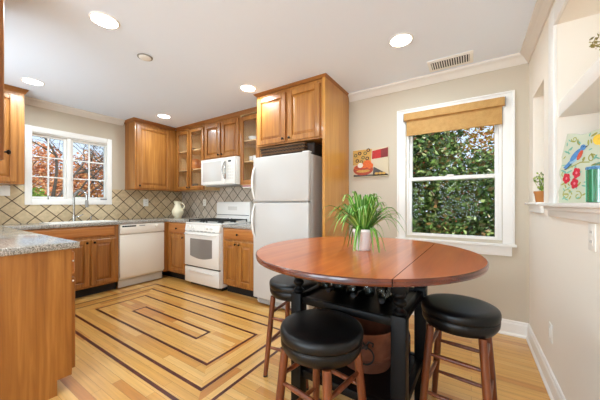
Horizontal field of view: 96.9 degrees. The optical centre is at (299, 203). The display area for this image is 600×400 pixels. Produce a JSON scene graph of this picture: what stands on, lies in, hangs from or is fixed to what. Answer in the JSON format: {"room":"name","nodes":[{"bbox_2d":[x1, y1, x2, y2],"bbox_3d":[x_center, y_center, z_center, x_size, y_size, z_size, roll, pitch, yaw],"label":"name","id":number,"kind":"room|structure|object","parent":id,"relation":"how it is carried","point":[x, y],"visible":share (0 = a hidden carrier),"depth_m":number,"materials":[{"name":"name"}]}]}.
{"room":"kitchen","nodes":[
{"label":"kitchen","id":0,"kind":"room"},
{"bbox_2d":[20,104,124,189],"bbox_3d":[-3.232,-0.070,3.847,0.160,2.540,3.230,0,0,33],"label":"wall","id":1,"kind":"structure","parent":0,"point":[33,115],"depth_m":3.91,"materials":[{"name":"beige paint"}]},
{"bbox_2d":[0,84,28,184],"bbox_3d":[-3.468,-0.784,2.985,0.366,1.108,0.544,0,0,33],"label":"upper cabinet","id":2,"kind":"object","parent":1,"relation":"attached to","point":[12,166],"visible":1,"depth_m":3.03,"materials":[{"name":"brown wood"}]},
{"bbox_2d":[24,124,111,204],"bbox_3d":[-3.244,-0.495,3.773,0.140,1.010,0.962,0,0,33],"label":"window","id":3,"kind":"structure","parent":1,"relation":"in","point":[68,138],"depth_m":3.70,"materials":[{"name":"white paint"}]},
{"bbox_2d":[24,96,124,125],"bbox_3d":[-3.143,-1.299,3.772,0.072,0.082,1.180,0,0,33],"label":"trim","id":4,"kind":"structure","parent":1,"relation":"attached to","point":[27,100],"depth_m":3.70,"materials":[{"name":"beige paint"}]},
{"bbox_2d":[0,185,181,224],"bbox_3d":[-3.123,0.018,3.862,0.006,0.495,3.073,0,0,33],"label":"backsplash","id":5,"kind":"structure","parent":1,"relation":"attached to","point":[126,204],"depth_m":3.98,"materials":[{"name":"beige tile"}]},
{"bbox_2d":[0,185,9,195],"bbox_3d":[-3.543,-0.160,3.191,0.010,0.125,0.090,0,0,33],"label":"light switch","id":6,"kind":"object","parent":5,"relation":"attached to","point":[4,190],"visible":1,"depth_m":3.19,"materials":[{"name":"white plastic"}]},
{"bbox_2d":[143,199,147,205],"bbox_3d":[-2.652,-0.025,4.577,0.008,0.125,0.085,0,0,33],"label":"wall outlet","id":7,"kind":"object","parent":5,"relation":"attached to","point":[145,201],"visible":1,"depth_m":4.57,"materials":[{"name":"white plastic"}]},
{"bbox_2d":[124,117,187,191],"bbox_3d":[-2.417,-0.784,4.618,0.366,1.108,1.032,0,0,33],"label":"upper cabinet","id":8,"kind":"object","parent":1,"relation":"attached to","point":[150,147],"visible":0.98,"depth_m":4.31,"materials":[{"name":"brown wood"}]},
{"bbox_2d":[4,0,536,130],"bbox_3d":[-1.622,-1.400,1.163,5.654,0.120,6.200,0,0,33],"label":"ceiling","id":9,"kind":"structure","parent":0,"point":[202,52],"depth_m":2.23,"materials":[{"name":"white paint"}]},
{"bbox_2d":[20,77,44,85],"bbox_3d":[-2.920,-1.336,2.909,0.190,0.008,0.190,0,0,33],"label":"recessed light","id":10,"kind":"object","parent":9,"relation":"in","point":[27,80],"visible":1,"depth_m":2.90,"materials":[{"name":"white paint"}]},
{"bbox_2d":[23,79,42,84],"bbox_3d":[-2.920,-1.335,2.909,0.157,0.003,0.157,0,0,33],"label":"diffuser","id":11,"kind":"object","parent":10,"relation":"attached to","point":[31,81],"depth_m":2.90,"materials":[{"name":"white"}]},
{"bbox_2d":[88,11,119,28],"bbox_3d":[-1.426,-1.336,1.941,0.190,0.008,0.190,0,0,33],"label":"recessed light","id":12,"kind":"object","parent":9,"relation":"in","point":[104,20],"visible":1,"depth_m":1.93,"materials":[{"name":"white paint"}]},
{"bbox_2d":[137,53,152,60],"bbox_3d":[-1.412,-1.331,2.425,0.124,0.016,0.124,0,0,33],"label":"smoke detector","id":13,"kind":"object","parent":9,"relation":"attached to","point":[142,56],"visible":1,"depth_m":2.40,"materials":[{"name":"white paint"}]},
{"bbox_2d":[157,114,170,117],"bbox_3d":[-2.071,-1.336,4.050,0.190,0.008,0.190,0,0,33],"label":"recessed light","id":14,"kind":"object","parent":9,"relation":"in","point":[158,115],"visible":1,"depth_m":4.05,"materials":[{"name":"white paint"}]},
{"bbox_2d":[240,84,255,91],"bbox_3d":[-0.600,-1.336,3.074,0.190,0.008,0.190,0,0,33],"label":"recessed light","id":15,"kind":"object","parent":9,"relation":"in","point":[248,88],"visible":1,"depth_m":3.07,"materials":[{"name":"white paint"}]},
{"bbox_2d":[241,86,254,90],"bbox_3d":[-0.600,-1.335,3.074,0.157,0.003,0.157,0,0,33],"label":"diffuser","id":16,"kind":"object","parent":15,"relation":"attached to","point":[244,88],"depth_m":3.07,"materials":[{"name":"white plastic"}]},
{"bbox_2d":[389,33,413,46],"bbox_3d":[0.825,-1.336,2.173,0.190,0.008,0.190,0,0,33],"label":"recessed light","id":17,"kind":"object","parent":9,"relation":"in","point":[401,39],"visible":1,"depth_m":2.16,"materials":[{"name":"white paint"}]},
{"bbox_2d":[391,35,410,45],"bbox_3d":[0.825,-1.335,2.173,0.157,0.003,0.157,0,0,33],"label":"diffuser","id":18,"kind":"object","parent":17,"relation":"attached to","point":[397,40],"depth_m":2.17,"materials":[{"name":"white"}]},
{"bbox_2d":[427,50,472,71],"bbox_3d":[1.412,-1.334,2.504,0.368,0.012,0.230,0,0,33],"label":"ceiling vent","id":19,"kind":"object","parent":9,"relation":"in","point":[463,58],"visible":1,"depth_m":2.48,"materials":[{"name":"white metal"}]},
{"bbox_2d":[49,274,549,399],"bbox_3d":[-1.748,1.200,1.244,5.354,0.001,6.200,0,0,33],"label":"floor","id":20,"kind":"structure","parent":0,"point":[166,337],"depth_m":2.15,"materials":[{"name":"brown wood"}]},
{"bbox_2d":[0,249,74,399],"bbox_3d":[-2.021,0.744,1.737,0.920,0.913,0.673,0,0,33],"label":"base cabinet","id":21,"kind":"object","parent":20,"relation":"on","point":[37,290],"visible":0.92,"depth_m":1.59,"materials":[{"name":"brown wood"}]},
{"bbox_2d":[22,225,117,298],"bbox_3d":[-3.042,0.744,3.392,0.591,0.913,1.100,0,0,33],"label":"base cabinet","id":22,"kind":"object","parent":20,"relation":"on","point":[96,259],"visible":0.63,"depth_m":3.47,"materials":[{"name":"brown wood"}]},
{"bbox_2d":[118,222,163,287],"bbox_3d":[-2.565,0.738,4.129,0.576,0.900,0.639,0,0,33],"label":"dishwasher","id":23,"kind":"object","parent":20,"relation":"on","point":[140,245],"visible":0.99,"depth_m":3.95,"materials":[{"name":"white metal"}]},
{"bbox_2d":[162,222,185,279],"bbox_3d":[-2.018,0.744,4.555,1.055,0.913,0.666,0,0,33],"label":"base cabinet","id":24,"kind":"object","parent":20,"relation":"on","point":[174,236],"visible":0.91,"depth_m":4.21,"materials":[{"name":"brown wood"}]},
{"bbox_2d":[184,202,251,290],"bbox_3d":[-1.247,0.583,4.034,0.760,1.235,0.706,0,0,33],"label":"gas range","id":25,"kind":"object","parent":20,"relation":"on","point":[203,237],"visible":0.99,"depth_m":3.81,"materials":[{"name":"white metal"}]},
{"bbox_2d":[186,221,244,225],"bbox_3d":[-1.246,0.282,4.035,0.760,0.025,0.565,0,0,33],"label":"cooktop","id":26,"kind":"object","parent":25,"relation":"in","point":[195,223],"depth_m":3.88,"materials":[{"name":"white metal"}]},
{"bbox_2d":[223,228,256,297],"bbox_3d":[-0.646,0.758,3.686,0.587,0.883,0.661,0,0,33],"label":"base cabinet","id":27,"kind":"object","parent":20,"relation":"on","point":[238,244],"visible":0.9,"depth_m":3.44,"materials":[{"name":"brown wood"}]},
{"bbox_2d":[222,222,253,229],"bbox_3d":[-0.637,0.296,3.701,0.598,0.042,0.645,0,0,33],"label":"countertop","id":28,"kind":"structure","parent":27,"relation":"on","point":[247,225],"depth_m":3.51,"materials":[{"name":"stone"}]},
{"bbox_2d":[251,150,321,308],"bbox_3d":[-0.061,0.319,3.240,0.770,1.762,0.757,0,0,33],"label":"refrigerator","id":29,"kind":"object","parent":20,"relation":"on","point":[287,189],"visible":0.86,"depth_m":2.96,"materials":[{"name":"white metal"}]},
{"bbox_2d":[260,142,307,156],"bbox_3d":[-0.136,-0.618,3.216,0.654,0.131,0.324,0,0,33],"label":"vent grille","id":30,"kind":"object","parent":29,"relation":"on","point":[276,150],"visible":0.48,"depth_m":3.07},
{"bbox_2d":[307,142,321,156],"bbox_3d":[0.196,-0.612,3.038,0.100,0.120,0.290,0,0,33],"label":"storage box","id":31,"kind":"object","parent":29,"relation":"on","point":[316,148],"visible":0.66,"depth_m":2.93,"materials":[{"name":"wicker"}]},
{"bbox_2d":[263,274,320,389],"bbox_3d":[-0.035,0.868,1.931,0.374,0.665,0.374,0,0,25],"label":"bar stool","id":32,"kind":"object","parent":20,"relation":"on","point":[281,285],"visible":0.47,"depth_m":1.85,"materials":[{"name":"black"}]},
{"bbox_2d":[269,274,320,293],"bbox_3d":[-0.035,0.565,1.931,0.374,0.058,0.374,0,0,25],"label":"cushion","id":33,"kind":"object","parent":32,"relation":"on","point":[281,283],"depth_m":1.81,"materials":[{"name":"black leather"}]},
{"bbox_2d":[253,73,348,236],"bbox_3d":[0.024,-0.069,3.261,0.999,2.538,0.671,0,0,33],"label":"tall cabinet","id":34,"kind":"object","parent":20,"relation":"on","point":[315,109],"visible":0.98,"depth_m":2.96,"materials":[{"name":"brown wood"}]},
{"bbox_2d":[275,309,365,399],"bbox_3d":[0.096,0.868,1.208,0.374,0.665,0.374,0,0,42],"label":"bar stool","id":35,"kind":"object","parent":20,"relation":"on","point":[326,340],"visible":1,"depth_m":1.12,"materials":[{"name":"black leather"}]},
{"bbox_2d":[280,309,362,356],"bbox_3d":[0.096,0.565,1.208,0.374,0.058,0.374,0,0,42],"label":"cushion","id":36,"kind":"object","parent":35,"relation":"on","point":[309,332],"depth_m":1.11,"materials":[{"name":"black leather"}]},
{"bbox_2d":[256,237,488,399],"bbox_3d":[0.370,0.735,1.581,1.269,0.930,1.312,0,0,34],"label":"table","id":37,"kind":"object","parent":20,"relation":"on","point":[406,266],"visible":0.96,"depth_m":1.32,"materials":[{"name":"brown wood"}]},
{"bbox_2d":[326,283,349,292],"bbox_3d":[0.254,0.498,1.667,0.076,0.076,0.310,0,0,37],"label":"wine bottle","id":38,"kind":"object","parent":37,"relation":"on","point":[333,287],"visible":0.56,"depth_m":1.59,"materials":[{"name":"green glass"}]},
{"bbox_2d":[350,286,372,297],"bbox_3d":[0.371,0.498,1.586,0.076,0.076,0.310,0,0,32],"label":"wine bottle","id":39,"kind":"object","parent":37,"relation":"on","point":[357,290],"visible":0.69,"depth_m":1.51,"materials":[{"name":"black glass"}]},
{"bbox_2d":[307,283,415,314],"bbox_3d":[0.368,0.546,1.583,0.522,0.018,0.472,0,0,34],"label":"shelf","id":40,"kind":"object","parent":37,"relation":"attached to","point":[369,302],"depth_m":1.51,"materials":[{"name":"black paint"}]},
{"bbox_2d":[319,191,406,252],"bbox_3d":[0.367,0.099,1.561,0.498,0.340,0.505,0,0,33],"label":"spider plant","id":41,"kind":"object","parent":37,"relation":"on","point":[360,215],"visible":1,"depth_m":1.50,"materials":[{"name":"green plant"}]},
{"bbox_2d":[309,355,416,399],"bbox_3d":[0.368,0.949,1.583,0.522,0.022,0.472,0,0,34],"label":"shelf","id":42,"kind":"object","parent":37,"relation":"attached to","point":[378,386],"depth_m":1.41,"materials":[{"name":"black paint"}]},
{"bbox_2d":[346,316,390,373],"bbox_3d":[0.391,0.824,1.594,0.332,0.228,0.348,0,0,33],"label":"bucket","id":43,"kind":"object","parent":37,"relation":"on","point":[376,347],"visible":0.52,"depth_m":1.46,"materials":[{"name":"brown metal"}]},
{"bbox_2d":[378,287,392,303],"bbox_3d":[0.488,0.498,1.505,0.076,0.076,0.310,0,0,27],"label":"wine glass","id":44,"kind":"object","parent":37,"relation":"on","point":[384,295],"visible":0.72,"depth_m":1.43,"materials":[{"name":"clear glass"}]},
{"bbox_2d":[409,331,410,361],"bbox_3d":[0.625,0.800,1.601,0.074,0.275,0.073,0,0,33],"label":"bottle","id":45,"kind":"object","parent":37,"relation":"on","point":[409,331],"visible":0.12,"depth_m":1.58,"materials":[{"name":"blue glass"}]},
{"bbox_2d":[420,293,501,399],"bbox_3d":[0.864,0.868,1.448,0.374,0.665,0.374,0,0,39],"label":"bar stool","id":46,"kind":"object","parent":20,"relation":"on","point":[453,314],"visible":1,"depth_m":1.38,"materials":[{"name":"black leather"}]},
{"bbox_2d":[421,293,501,327],"bbox_3d":[0.864,0.565,1.448,0.374,0.058,0.374,0,0,39],"label":"cushion","id":47,"kind":"object","parent":46,"relation":"on","point":[448,310],"depth_m":1.36,"materials":[{"name":"black leather"}]},
{"bbox_3d":[-3.096,0.743,2.404,1.590,0.913,0.631,0,0,33],"label":"cabinet","id":48,"kind":"object","parent":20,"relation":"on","visible":0},
{"bbox_2d":[0,217,203,256],"bbox_3d":[-2.037,0.266,3.162,2.550,0.042,3.068,0,0,33],"label":"countertop","id":49,"kind":"structure","parent":48,"relation":"on","point":[13,241],"depth_m":2.00,"materials":[{"name":"stone"}]},
{"bbox_2d":[40,220,114,224],"bbox_3d":[-2.931,0.258,3.552,0.375,0.046,0.720,0,0,33],"label":"sink","id":50,"kind":"object","parent":49,"relation":"in","point":[89,221],"visible":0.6,"depth_m":3.57,"materials":[{"name":"white ceramic"}]},
{"bbox_2d":[72,189,88,220],"bbox_3d":[-3.035,0.021,3.700,0.242,0.447,0.110,0,0,2],"label":"kitchen faucet","id":51,"kind":"object","parent":49,"relation":"on","point":[74,216],"visible":0.91,"depth_m":3.67,"materials":[{"name":"silver metal"}]},
{"bbox_2d":[172,201,184,217],"bbox_3d":[-2.157,0.093,4.714,0.218,0.301,0.201,0,0,-22],"label":"ceramic pitcher","id":52,"kind":"object","parent":49,"relation":"on","point":[177,211],"visible":1,"depth_m":4.66,"materials":[{"name":"beige ceramic"}]},
{"bbox_2d":[253,63,528,322],"bbox_3d":[-0.150,-0.070,3.873,5.314,2.540,0.150,0,0,33],"label":"wall","id":53,"kind":"structure","parent":0,"point":[372,121],"depth_m":2.60,"materials":[{"name":"beige paint"}]},
{"bbox_2d":[176,121,219,191],"bbox_3d":[-1.791,-0.784,4.613,0.764,1.108,0.361,0,0,33],"label":"upper cabinet","id":54,"kind":"object","parent":53,"relation":"attached to","point":[189,136],"visible":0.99,"depth_m":4.66,"materials":[{"name":"brown wood"}]},
{"bbox_2d":[179,148,200,155],"bbox_3d":[-1.775,-0.909,4.638,0.727,0.018,0.278,0,0,33],"label":"shelf","id":55,"kind":"object","parent":54,"relation":"attached to","point":[196,152],"depth_m":4.74,"materials":[{"name":"brown wood"}]},
{"bbox_2d":[179,168,200,172],"bbox_3d":[-1.775,-0.584,4.638,0.727,0.018,0.278,0,0,33],"label":"shelf","id":56,"kind":"object","parent":54,"relation":"attached to","point":[198,170],"depth_m":4.71,"materials":[{"name":"brown wood"}]},
{"bbox_2d":[192,159,200,168],"bbox_3d":[-1.862,-0.704,4.751,0.210,0.205,0.052,0,0,9],"label":"dinner plate","id":57,"kind":"object","parent":54,"relation":"on","point":[196,163],"visible":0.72,"depth_m":4.74,"materials":[{"name":"orange ceramic"}]},
{"bbox_2d":[182,186,256,220],"bbox_3d":[-1.239,-0.068,4.480,2.493,0.665,0.006,0,0,33],"label":"backsplash","id":58,"kind":"structure","parent":53,"relation":"attached to","point":[193,201],"depth_m":4.70,"materials":[{"name":"beige tile"}]},
{"bbox_2d":[203,111,240,159],"bbox_3d":[-1.132,-1.022,4.189,0.798,0.633,0.361,0,0,33],"label":"upper cabinet","id":59,"kind":"object","parent":53,"relation":"attached to","point":[222,133],"visible":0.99,"depth_m":4.04,"materials":[{"name":"brown wood"}]},
{"bbox_2d":[201,156,241,186],"bbox_3d":[-1.160,-0.485,4.163,0.758,0.419,0.426,0,0,33],"label":"microwave","id":60,"kind":"object","parent":59,"relation":"attached to","point":[219,172],"visible":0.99,"depth_m":3.97,"materials":[{"name":"white plastic"}]},
{"bbox_2d":[239,107,261,185],"bbox_3d":[-0.545,-0.804,3.812,0.594,1.068,0.361,0,0,33],"label":"upper cabinet","id":61,"kind":"object","parent":53,"relation":"attached to","point":[248,119],"visible":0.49,"depth_m":3.83,"materials":[{"name":"brown wood"}]},
{"bbox_2d":[244,160,253,164],"bbox_3d":[-0.529,-0.609,3.836,0.557,0.018,0.278,0,0,33],"label":"shelf","id":62,"kind":"object","parent":61,"relation":"attached to","point":[246,162],"depth_m":3.91,"materials":[{"name":"brown wood"}]},
{"bbox_2d":[244,139,255,145],"bbox_3d":[-0.529,-0.909,3.836,0.557,0.018,0.278,0,0,33],"label":"shelf","id":63,"kind":"object","parent":61,"relation":"attached to","point":[252,142],"depth_m":3.89,"materials":[{"name":"brown wood"}]},
{"bbox_2d":[353,147,388,177],"bbox_3d":[0.829,-0.487,3.131,0.422,0.338,0.034,0,0,33],"label":"picture","id":64,"kind":"object","parent":53,"relation":"attached to","point":[373,162],"visible":1,"depth_m":3.11,"materials":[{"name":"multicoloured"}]},
{"bbox_2d":[348,52,528,101],"bbox_3d":[1.311,-1.299,2.800,1.696,0.082,0.072,0,0,33],"label":"trim","id":65,"kind":"structure","parent":53,"relation":"attached to","point":[515,59],"depth_m":2.70,"materials":[{"name":"beige paint"}]},
{"bbox_2d":[395,90,516,256],"bbox_3d":[1.547,-0.277,2.739,1.052,1.513,0.180,0,0,33],"label":"window","id":66,"kind":"structure","parent":53,"relation":"in","point":[504,133],"depth_m":2.55,"materials":[{"name":"white paint"}]},
{"bbox_2d":[403,96,505,135],"bbox_3d":[1.503,-0.857,2.665,0.886,0.242,0.052,0,0,33],"label":"roller shade","id":67,"kind":"object","parent":66,"relation":"attached to","point":[488,112],"visible":1,"depth_m":2.63,"materials":[{"name":"brown fabric"}]},
{"bbox_2d":[412,312,528,338],"bbox_3d":[1.323,1.132,2.820,1.696,0.136,0.026,0,0,33],"label":"baseboard","id":68,"kind":"structure","parent":53,"relation":"attached to","point":[508,327],"depth_m":2.42,"materials":[{"name":"white paint"}]},
{"bbox_2d":[529,0,599,399],"bbox_3d":[0.570,-0.070,-0.230,0.340,2.540,6.270,0,0,33],"label":"wall","id":69,"kind":"structure","parent":0,"point":[564,274],"depth_m":1.56,"materials":[{"name":"white paint"}]},
{"bbox_2d":[525,202,544,212],"bbox_3d":[1.889,0.026,2.031,0.210,0.078,0.460,0,0,33],"label":"trim","id":70,"kind":"structure","parent":69,"relation":"attached to","point":[533,206],"depth_m":1.99,"materials":[{"name":"white paint"}]},
{"bbox_2d":[533,172,543,201],"bbox_3d":[1.867,-0.143,2.040,0.115,0.259,0.131,0,0,-29],"label":"potted plant","id":71,"kind":"object","parent":70,"relation":"on","point":[539,195],"visible":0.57,"depth_m":2.05,"materials":[{"name":"green plant"}]},
{"bbox_2d":[520,0,554,61],"bbox_3d":[0.389,-1.299,-0.131,0.072,0.082,6.000,0,0,33],"label":"trim","id":72,"kind":"structure","parent":69,"relation":"attached to","point":[542,8],"depth_m":1.94,"materials":[{"name":"beige paint"}]},
{"bbox_2d":[526,324,565,399],"bbox_3d":[0.408,1.132,-0.144,0.026,0.136,6.000,0,0,33],"label":"baseboard","id":73,"kind":"structure","parent":69,"relation":"attached to","point":[554,391],"depth_m":1.81,"materials":[{"name":"white paint"}]},
{"bbox_2d":[549,321,552,343],"bbox_3d":[1.616,0.830,1.719,0.010,0.120,0.075,0,0,33],"label":"wall outlet","id":74,"kind":"object","parent":69,"relation":"attached to","point":[550,324],"visible":1,"depth_m":1.71,"materials":[{"name":"white plastic"}]},
{"bbox_2d":[548,0,567,202],"bbox_3d":[1.241,-0.603,1.140,0.016,1.195,1.360,0,0,33],"label":"trim","id":75,"kind":"structure","parent":69,"relation":"attached to","point":[557,10],"depth_m":1.63,"materials":[{"name":"white paint"}]},
{"bbox_2d":[539,203,599,222],"bbox_3d":[1.355,0.035,1.067,0.365,0.080,1.460,0,0,33],"label":"trim","id":76,"kind":"structure","parent":69,"relation":"attached to","point":[590,212],"depth_m":1.22,"materials":[{"name":"white paint"}]},
{"bbox_2d":[558,129,599,202],"bbox_3d":[1.626,-0.210,1.442,0.047,0.408,0.337,0,0,-24],"label":"glass platter","id":77,"kind":"object","parent":76,"relation":"on","point":[580,152],"visible":0.84,"depth_m":1.52,"materials":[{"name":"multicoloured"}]},
{"bbox_2d":[563,173,569,183],"bbox_3d":[1.561,-0.149,1.559,0.006,0.062,0.034,0,0,-23],"label":"flower","id":78,"kind":"object","parent":77,"relation":"on","point":[566,176],"depth_m":1.56,"materials":[{"name":"red paint"}]},
{"bbox_2d":[572,168,579,177],"bbox_3d":[1.581,-0.177,1.522,0.006,0.062,0.034,0,0,-24],"label":"flower","id":79,"kind":"object","parent":77,"relation":"on","point":[575,171],"depth_m":1.52,"materials":[{"name":"red paint"}]},
{"bbox_2d":[585,166,599,202],"bbox_3d":[1.446,-0.093,1.284,0.098,0.176,0.098,0,0,33],"label":"tumbler","id":80,"kind":"object","parent":76,"relation":"on","point":[592,173],"visible":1,"depth_m":1.27,"materials":[{"name":"green glass"}]},
{"bbox_2d":[558,57,599,116],"bbox_3d":[1.345,-0.559,0.998,0.306,0.082,1.234,0,0,33],"label":"trim","id":81,"kind":"structure","parent":69,"relation":"attached to","point":[584,97],"depth_m":1.33,"materials":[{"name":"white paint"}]},
{"bbox_2d":[589,33,599,49],"bbox_3d":[1.331,-0.679,1.150,0.152,0.158,0.114,0,0,-42],"label":"trailing plant","id":82,"kind":"object","parent":81,"relation":"on","point":[592,45],"visible":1,"depth_m":1.15,"materials":[{"name":"green plant"}]},
{"bbox_2d":[588,223,596,251],"bbox_3d":[1.235,0.140,1.125,0.008,0.115,0.075,0,0,33],"label":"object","id":83,"kind":"object","parent":69,"relation":"attached to","point":[592,228],"visible":1,"depth_m":1.11,"materials":[{"name":"white plastic"}]},
{"bbox_3d":[-3.060,-0.070,1.916,2.220,2.540,0.130,0,0,33],"label":"wall","id":84,"kind":"structure","parent":0,"visible":0},
{"bbox_2d":[0,0,10,160],"bbox_3d":[-1.976,-0.784,1.520,0.632,1.108,0.366,0,0,33],"label":"upper cabinet","id":85,"kind":"object","parent":84,"relation":"attached to","point":[2,151],"visible":1,"depth_m":1.50,"materials":[{"name":"brown wood"}]},
{"label":"outside","id":86,"kind":"structure","parent":0,"visible":0},
{"bbox_3d":[-3.599,1.600,8.264,65.000,0.100,50.000,0,0,33],"label":"ground","id":87,"kind":"structure","parent":86,"visible":0},
{"bbox_2d":[32,186,46,198],"bbox_3d":[-5.969,0.557,5.885,0.932,2.005,0.742,0,0,33],"label":"bush","id":88,"kind":"object","parent":87,"relation":"on","point":[33,189],"visible":0.05,"depth_m":5.91,"materials":[{"name":"green plant"}]},
{"bbox_2d":[32,139,102,198],"bbox_3d":[-8.058,-0.233,8.773,2.613,3.587,2.580,0,0,7],"label":"maple tree","id":89,"kind":"object","parent":87,"relation":"on","point":[36,166],"visible":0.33,"depth_m":8.24,"materials":[{"name":"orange plant"}]},
{"bbox_2d":[32,137,102,196],"bbox_3d":[-6.347,-0.898,6.128,2.882,4.904,4.952,0,0,14],"label":"bare tree","id":90,"kind":"object","parent":87,"relation":"on","point":[51,147],"visible":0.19,"depth_m":6.68,"materials":[{"name":"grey plant"}]},
{"bbox_2d":[33,138,102,184],"bbox_3d":[-5.876,-0.541,7.491,3.052,4.185,4.008,0,0,-3],"label":"bare tree","id":91,"kind":"object","parent":87,"relation":"on","point":[95,147],"visible":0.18,"depth_m":7.34,"materials":[{"name":"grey plant"}]},
{"bbox_2d":[73,149,102,197],"bbox_3d":[-6.503,-0.353,9.065,2.490,3.818,2.062,0,0,0],"label":"maple tree","id":92,"kind":"object","parent":87,"relation":"on","point":[100,195],"visible":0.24,"depth_m":8.62,"materials":[{"name":"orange plant"}]},
{"bbox_2d":[412,129,494,236],"bbox_3d":[2.133,-0.095,4.373,3.163,3.298,1.651,0,0,33],"label":"trees","id":93,"kind":"object","parent":87,"relation":"on","point":[457,205],"visible":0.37,"depth_m":3.99,"materials":[{"name":"green plant"}]},
{"bbox_2d":[450,125,493,187],"bbox_3d":[4.584,-0.531,6.432,2.316,4.169,3.711,0,0,-18],"label":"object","id":94,"kind":"object","parent":87,"relation":"on","point":[489,132],"visible":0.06,"depth_m":6.05,"materials":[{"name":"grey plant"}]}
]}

